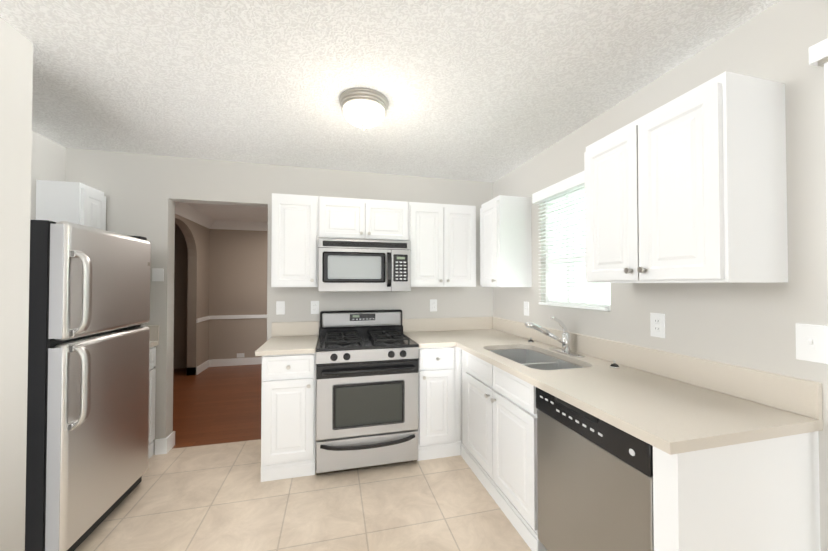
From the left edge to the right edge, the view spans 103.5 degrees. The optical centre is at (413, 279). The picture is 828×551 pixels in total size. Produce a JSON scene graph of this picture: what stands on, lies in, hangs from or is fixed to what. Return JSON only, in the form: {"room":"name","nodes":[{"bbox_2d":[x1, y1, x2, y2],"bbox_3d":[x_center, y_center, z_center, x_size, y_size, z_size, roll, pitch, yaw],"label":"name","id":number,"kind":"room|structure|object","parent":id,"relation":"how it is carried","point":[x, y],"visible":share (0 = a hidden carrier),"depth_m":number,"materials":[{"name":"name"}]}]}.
{"room":"kitchen","nodes":[
{"label":"kitchen","id":0,"kind":"room"},
{"bbox_2d":[172,364,261,448],"bbox_3d":[-1.915,1.486,4.342,5.080,0.100,3.080,0,-1,-14],"label":"floor","id":1,"kind":"structure","parent":0,"point":[217,405],"depth_m":3.70,"materials":[{"name":"brown wood"}]},
{"bbox_2d":[169,200,267,434],"bbox_3d":[-1.914,0.171,4.356,5.080,2.530,3.090,0,-1,-14],"label":"wall","id":2,"kind":"structure","parent":0,"point":[215,272],"depth_m":5.36,"materials":[{"name":"grey paint"}]},
{"bbox_2d":[155,431,174,448],"bbox_3d":[-2.366,1.352,2.704,0.674,0.120,0.014,0,-1,-14],"label":"baseboard","id":3,"kind":"structure","parent":2,"relation":"attached to","point":[166,445],"depth_m":2.65,"materials":[{"name":"white wood"}]},
{"bbox_2d":[195,360,208,374],"bbox_3d":[-3.351,1.387,5.181,0.014,0.120,0.496,0,-1,-14],"label":"baseboard","id":4,"kind":"structure","parent":2,"relation":"attached to","point":[205,365],"depth_m":5.12,"materials":[{"name":"white wood"}]},
{"bbox_2d":[175,202,267,322],"bbox_3d":[-1.203,-0.193,3.075,3.160,1.640,0.130,0,-1,-14],"label":"molding","id":5,"kind":"structure","parent":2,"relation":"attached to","point":[184,210],"depth_m":2.87,"materials":[{"name":"white wood"}]},
{"bbox_2d":[196,318,266,366],"bbox_3d":[-1.827,0.998,5.572,3.160,0.670,0.510,0,-1,-14],"label":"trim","id":6,"kind":"structure","parent":2,"relation":"attached to","point":[223,338],"depth_m":5.51,"materials":[{"name":"beige paint"}]},
{"bbox_2d":[209,357,261,366],"bbox_3d":[-1.886,1.396,5.807,3.160,0.120,0.014,0,-1,-14],"label":"baseboard","id":7,"kind":"structure","parent":2,"relation":"attached to","point":[255,360],"depth_m":5.52,"materials":[{"name":"white wood"}]},
{"bbox_2d":[237,353,243,357],"bbox_3d":[-2.945,1.288,5.549,0.118,0.072,0.006,0,-1,-14],"label":"outlet","id":8,"kind":"object","parent":2,"relation":"attached to","point":[240,355],"visible":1,"depth_m":5.54,"materials":[{"name":"white plastic"}]},
{"bbox_2d":[74,439,531,550],"bbox_3d":[-0.411,1.435,0.816,3.860,0.100,4.490,0,-1,-14],"label":"floor","id":9,"kind":"structure","parent":0,"point":[218,497],"depth_m":1.98,"materials":[{"name":"beige tile"}]},
{"bbox_2d":[25,220,150,550],"bbox_3d":[-2.090,0.551,1.827,0.834,1.698,0.763,0,-1,-14],"label":"refrigerator","id":10,"kind":"object","parent":9,"relation":"on","point":[88,393],"visible":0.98,"depth_m":1.63,"materials":[{"name":"grey metal"}]},
{"bbox_2d":[148,347,155,458],"bbox_3d":[-2.324,0.969,2.381,0.649,0.878,0.396,0,-1,-14],"label":"base cabinet","id":11,"kind":"object","parent":9,"relation":"on","point":[152,371],"visible":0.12,"depth_m":2.59,"materials":[{"name":"white wood"}]},
{"bbox_2d":[148,325,158,347],"bbox_3d":[-2.331,0.447,2.377,0.635,0.160,0.418,0,-1,-14],"label":"countertop","id":12,"kind":"structure","parent":11,"relation":"on","point":[154,335],"depth_m":2.63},
{"bbox_2d":[261,353,315,481],"bbox_3d":[-0.957,0.972,2.592,0.363,0.878,0.649,0,-1,-14],"label":"base cabinet","id":13,"kind":"object","parent":9,"relation":"on","point":[288,420],"visible":0.96,"depth_m":2.31,"materials":[{"name":"white wood"}]},
{"bbox_2d":[255,321,318,355],"bbox_3d":[-0.975,0.451,2.598,0.398,0.160,0.643,0,-1,-14],"label":"countertop","id":14,"kind":"structure","parent":13,"relation":"on","point":[287,338],"depth_m":2.71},
{"bbox_2d":[316,309,418,472],"bbox_3d":[-0.399,0.844,2.685,0.756,1.135,0.720,0,-1,-14],"label":"gas range","id":15,"kind":"object","parent":9,"relation":"on","point":[367,366],"visible":1,"depth_m":2.41,"materials":[{"name":"silver metal"}]},
{"bbox_2d":[417,346,461,460],"bbox_3d":[0.430,0.976,2.936,0.966,0.878,0.649,0,-1,-14],"label":"base cabinet","id":16,"kind":"object","parent":9,"relation":"on","point":[440,403],"visible":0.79,"depth_m":2.58,"materials":[{"name":"white wood"}]},
{"bbox_2d":[536,387,653,550],"bbox_3d":[0.966,0.958,1.407,0.601,0.872,0.616,0,-1,-14],"label":"dishwasher","id":17,"kind":"object","parent":9,"relation":"on","point":[595,483],"visible":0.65,"depth_m":1.30,"materials":[{"name":"silver metal"}]},
{"bbox_2d":[461,350,820,550],"bbox_3d":[0.858,0.961,1.861,0.649,0.878,1.714,0,-1,-14],"label":"base cabinet","id":18,"kind":"object","parent":9,"relation":"on","point":[761,495],"visible":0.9,"depth_m":1.07,"materials":[{"name":"white wood"}]},
{"bbox_2d":[402,317,822,454],"bbox_3d":[0.633,0.444,2.124,0.966,0.160,2.338,0,-1,-14],"label":"countertop","id":19,"kind":"structure","parent":18,"relation":"on","point":[670,403],"depth_m":1.37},
{"bbox_2d":[489,349,584,369],"bbox_3d":[0.761,0.616,2.123,0.438,0.183,0.758,0,-1,-14],"label":"double-bowl sink","id":20,"kind":"object","parent":19,"relation":"in","point":[533,359],"visible":0.04,"depth_m":2.35,"materials":[{"name":"silver metal"}]},
{"bbox_2d":[525,316,584,357],"bbox_3d":[0.886,0.366,2.158,0.334,0.245,0.310,0,-1,-14],"label":"faucet","id":21,"kind":"object","parent":19,"relation":"on","point":[565,342],"visible":1,"depth_m":2.16,"materials":[{"name":"silver metal"}]},
{"bbox_2d":[609,360,619,368],"bbox_3d":[1.105,0.463,1.798,0.052,0.040,0.052,0,-1,-14],"label":"button","id":22,"kind":"object","parent":19,"relation":"on","point":[614,365],"visible":1,"depth_m":1.79,"materials":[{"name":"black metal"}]},
{"bbox_2d":[0,0,779,182],"bbox_3d":[-0.410,-1.095,0.847,3.860,0.100,4.480,0,-1,-14],"label":"ceiling","id":23,"kind":"structure","parent":0,"point":[491,91],"depth_m":1.62,"materials":[{"name":"white paint"}]},
{"bbox_2d":[339,88,388,130],"bbox_3d":[-0.289,-0.962,1.895,0.286,0.205,0.286,0,-1,-14],"label":"flush-mount ceiling light","id":24,"kind":"object","parent":23,"relation":"attached to","point":[363,108],"visible":1,"depth_m":1.81,"materials":[{"name":"white glass"}]},
{"bbox_2d":[0,0,827,550],"bbox_3d":[-0.410,0.170,0.829,3.860,2.430,4.480,0,-1,-14],"label":"wall","id":25,"kind":"structure","parent":0,"point":[752,326],"depth_m":1.53,"materials":[{"name":"grey paint"}]},
{"bbox_2d":[36,180,105,229],"bbox_3d":[-2.526,-0.317,2.422,0.268,0.750,0.258,0,-1,-14],"label":"upper cabinet","id":26,"kind":"object","parent":25,"relation":"attached to","point":[76,203],"visible":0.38,"depth_m":2.32,"materials":[{"name":"white wood"}]},
{"bbox_2d":[152,268,163,280],"bbox_3d":[-2.084,-0.039,2.659,0.080,0.105,0.006,0,-1,-14],"label":"light switch","id":27,"kind":"object","parent":25,"relation":"attached to","point":[157,274],"visible":1,"depth_m":2.66,"materials":[{"name":"white plastic"}]},
{"bbox_2d":[276,301,284,314],"bbox_3d":[-1.176,0.249,2.876,0.072,0.118,0.015,0,-1,-14],"label":"light switch","id":28,"kind":"object","parent":25,"relation":"attached to","point":[280,307],"visible":1,"depth_m":2.88,"materials":[{"name":"white plastic"}]},
{"bbox_2d":[271,193,318,286],"bbox_3d":[-0.990,-0.312,2.759,0.356,0.750,0.344,0,-1,-14],"label":"upper cabinet","id":29,"kind":"object","parent":25,"relation":"attached to","point":[294,252],"visible":0.98,"depth_m":2.62,"materials":[{"name":"white wood"}]},
{"bbox_2d":[311,301,318,313],"bbox_3d":[-0.895,0.251,2.948,0.072,0.118,0.009,0,-1,-14],"label":"electrical outlet","id":30,"kind":"object","parent":25,"relation":"attached to","point":[314,307],"visible":1,"depth_m":2.95,"materials":[{"name":"white plastic"}]},
{"bbox_2d":[318,196,407,240],"bbox_3d":[-0.447,-0.508,2.897,0.760,0.355,0.344,0,-1,-14],"label":"upper cabinet","id":31,"kind":"object","parent":25,"relation":"attached to","point":[354,218],"visible":1,"depth_m":2.76,"materials":[{"name":"white wood"}]},
{"bbox_2d":[318,238,410,291],"bbox_3d":[-0.432,-0.111,2.834,0.756,0.426,0.462,0,-1,-14],"label":"microwave","id":32,"kind":"object","parent":31,"relation":"attached to","point":[350,265],"visible":1,"depth_m":2.66,"materials":[{"name":"silver metal"}]},
{"bbox_2d":[430,299,436,311],"bbox_3d":[0.192,0.254,3.218,0.072,0.118,0.009,0,-1,-14],"label":"electrical outlet","id":33,"kind":"object","parent":25,"relation":"attached to","point":[433,304],"visible":1,"depth_m":3.22,"materials":[{"name":"white plastic"}]},
{"bbox_2d":[408,202,475,286],"bbox_3d":[0.234,-0.308,3.063,0.638,0.750,0.344,0,-1,-14],"label":"upper cabinet","id":34,"kind":"object","parent":25,"relation":"attached to","point":[442,238],"visible":0.98,"depth_m":2.92,"materials":[{"name":"white wood"}]},
{"bbox_2d":[480,195,531,286],"bbox_3d":[0.774,-0.311,2.848,0.344,0.750,0.335,0,-1,-14],"label":"upper cabinet","id":35,"kind":"object","parent":25,"relation":"attached to","point":[505,243],"visible":1,"depth_m":2.70,"materials":[{"name":"white wood"}]},
{"bbox_2d":[524,302,528,315],"bbox_3d":[0.958,0.248,2.796,0.015,0.118,0.072,0,-1,-14],"label":"light switch","id":36,"kind":"object","parent":25,"relation":"attached to","point":[526,308],"visible":1,"depth_m":2.79,"materials":[{"name":"white plastic"}]},
{"bbox_2d":[546,186,610,310],"bbox_3d":[1.158,-0.229,2.301,0.060,0.850,0.670,0,-1,-14],"label":"window","id":37,"kind":"structure","parent":25,"relation":"in","point":[550,290],"depth_m":2.38,"materials":[{"name":"white"}]},
{"bbox_2d":[532,171,607,310],"bbox_3d":[1.064,-0.251,2.278,0.057,0.886,0.720,0,-1,-14],"label":"window blinds","id":38,"kind":"object","parent":37,"relation":"attached to","point":[570,184],"visible":0.65,"depth_m":2.31,"materials":[{"name":"white plastic"}]},
{"bbox_2d":[650,313,664,337],"bbox_3d":[1.241,0.232,1.666,0.009,0.122,0.075,0,-1,-14],"label":"outlet","id":39,"kind":"object","parent":25,"relation":"attached to","point":[657,324],"visible":1,"depth_m":1.66,"materials":[{"name":"white plastic"}]},
{"bbox_2d":[584,71,787,282],"bbox_3d":[1.117,-0.351,1.465,0.344,0.730,0.645,0,-1,-14],"label":"upper cabinet","id":40,"kind":"object","parent":25,"relation":"attached to","point":[690,186],"visible":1,"depth_m":1.21,"materials":[{"name":"white wood"}]},
{"bbox_2d":[795,323,827,363],"bbox_3d":[1.372,0.220,1.128,0.015,0.128,0.080,0,-1,-14],"label":"light switch","id":41,"kind":"object","parent":25,"relation":"attached to","point":[811,343],"visible":1,"depth_m":1.13,"materials":[{"name":"white plastic"}]},
{"bbox_2d":[809,38,827,264],"bbox_3d":[1.550,0.279,0.345,0.043,2.160,1.560,0,-1,-14],"label":"window blind","id":42,"kind":"object","parent":25,"relation":"attached to","point":[818,54],"visible":1,"depth_m":1.08,"materials":[{"name":"white plastic"}]},
{"label":"outside","id":43,"kind":"structure","parent":0,"visible":0},
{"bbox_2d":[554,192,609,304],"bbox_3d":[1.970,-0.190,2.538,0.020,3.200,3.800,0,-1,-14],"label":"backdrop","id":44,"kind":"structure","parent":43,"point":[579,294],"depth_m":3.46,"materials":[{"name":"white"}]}
]}

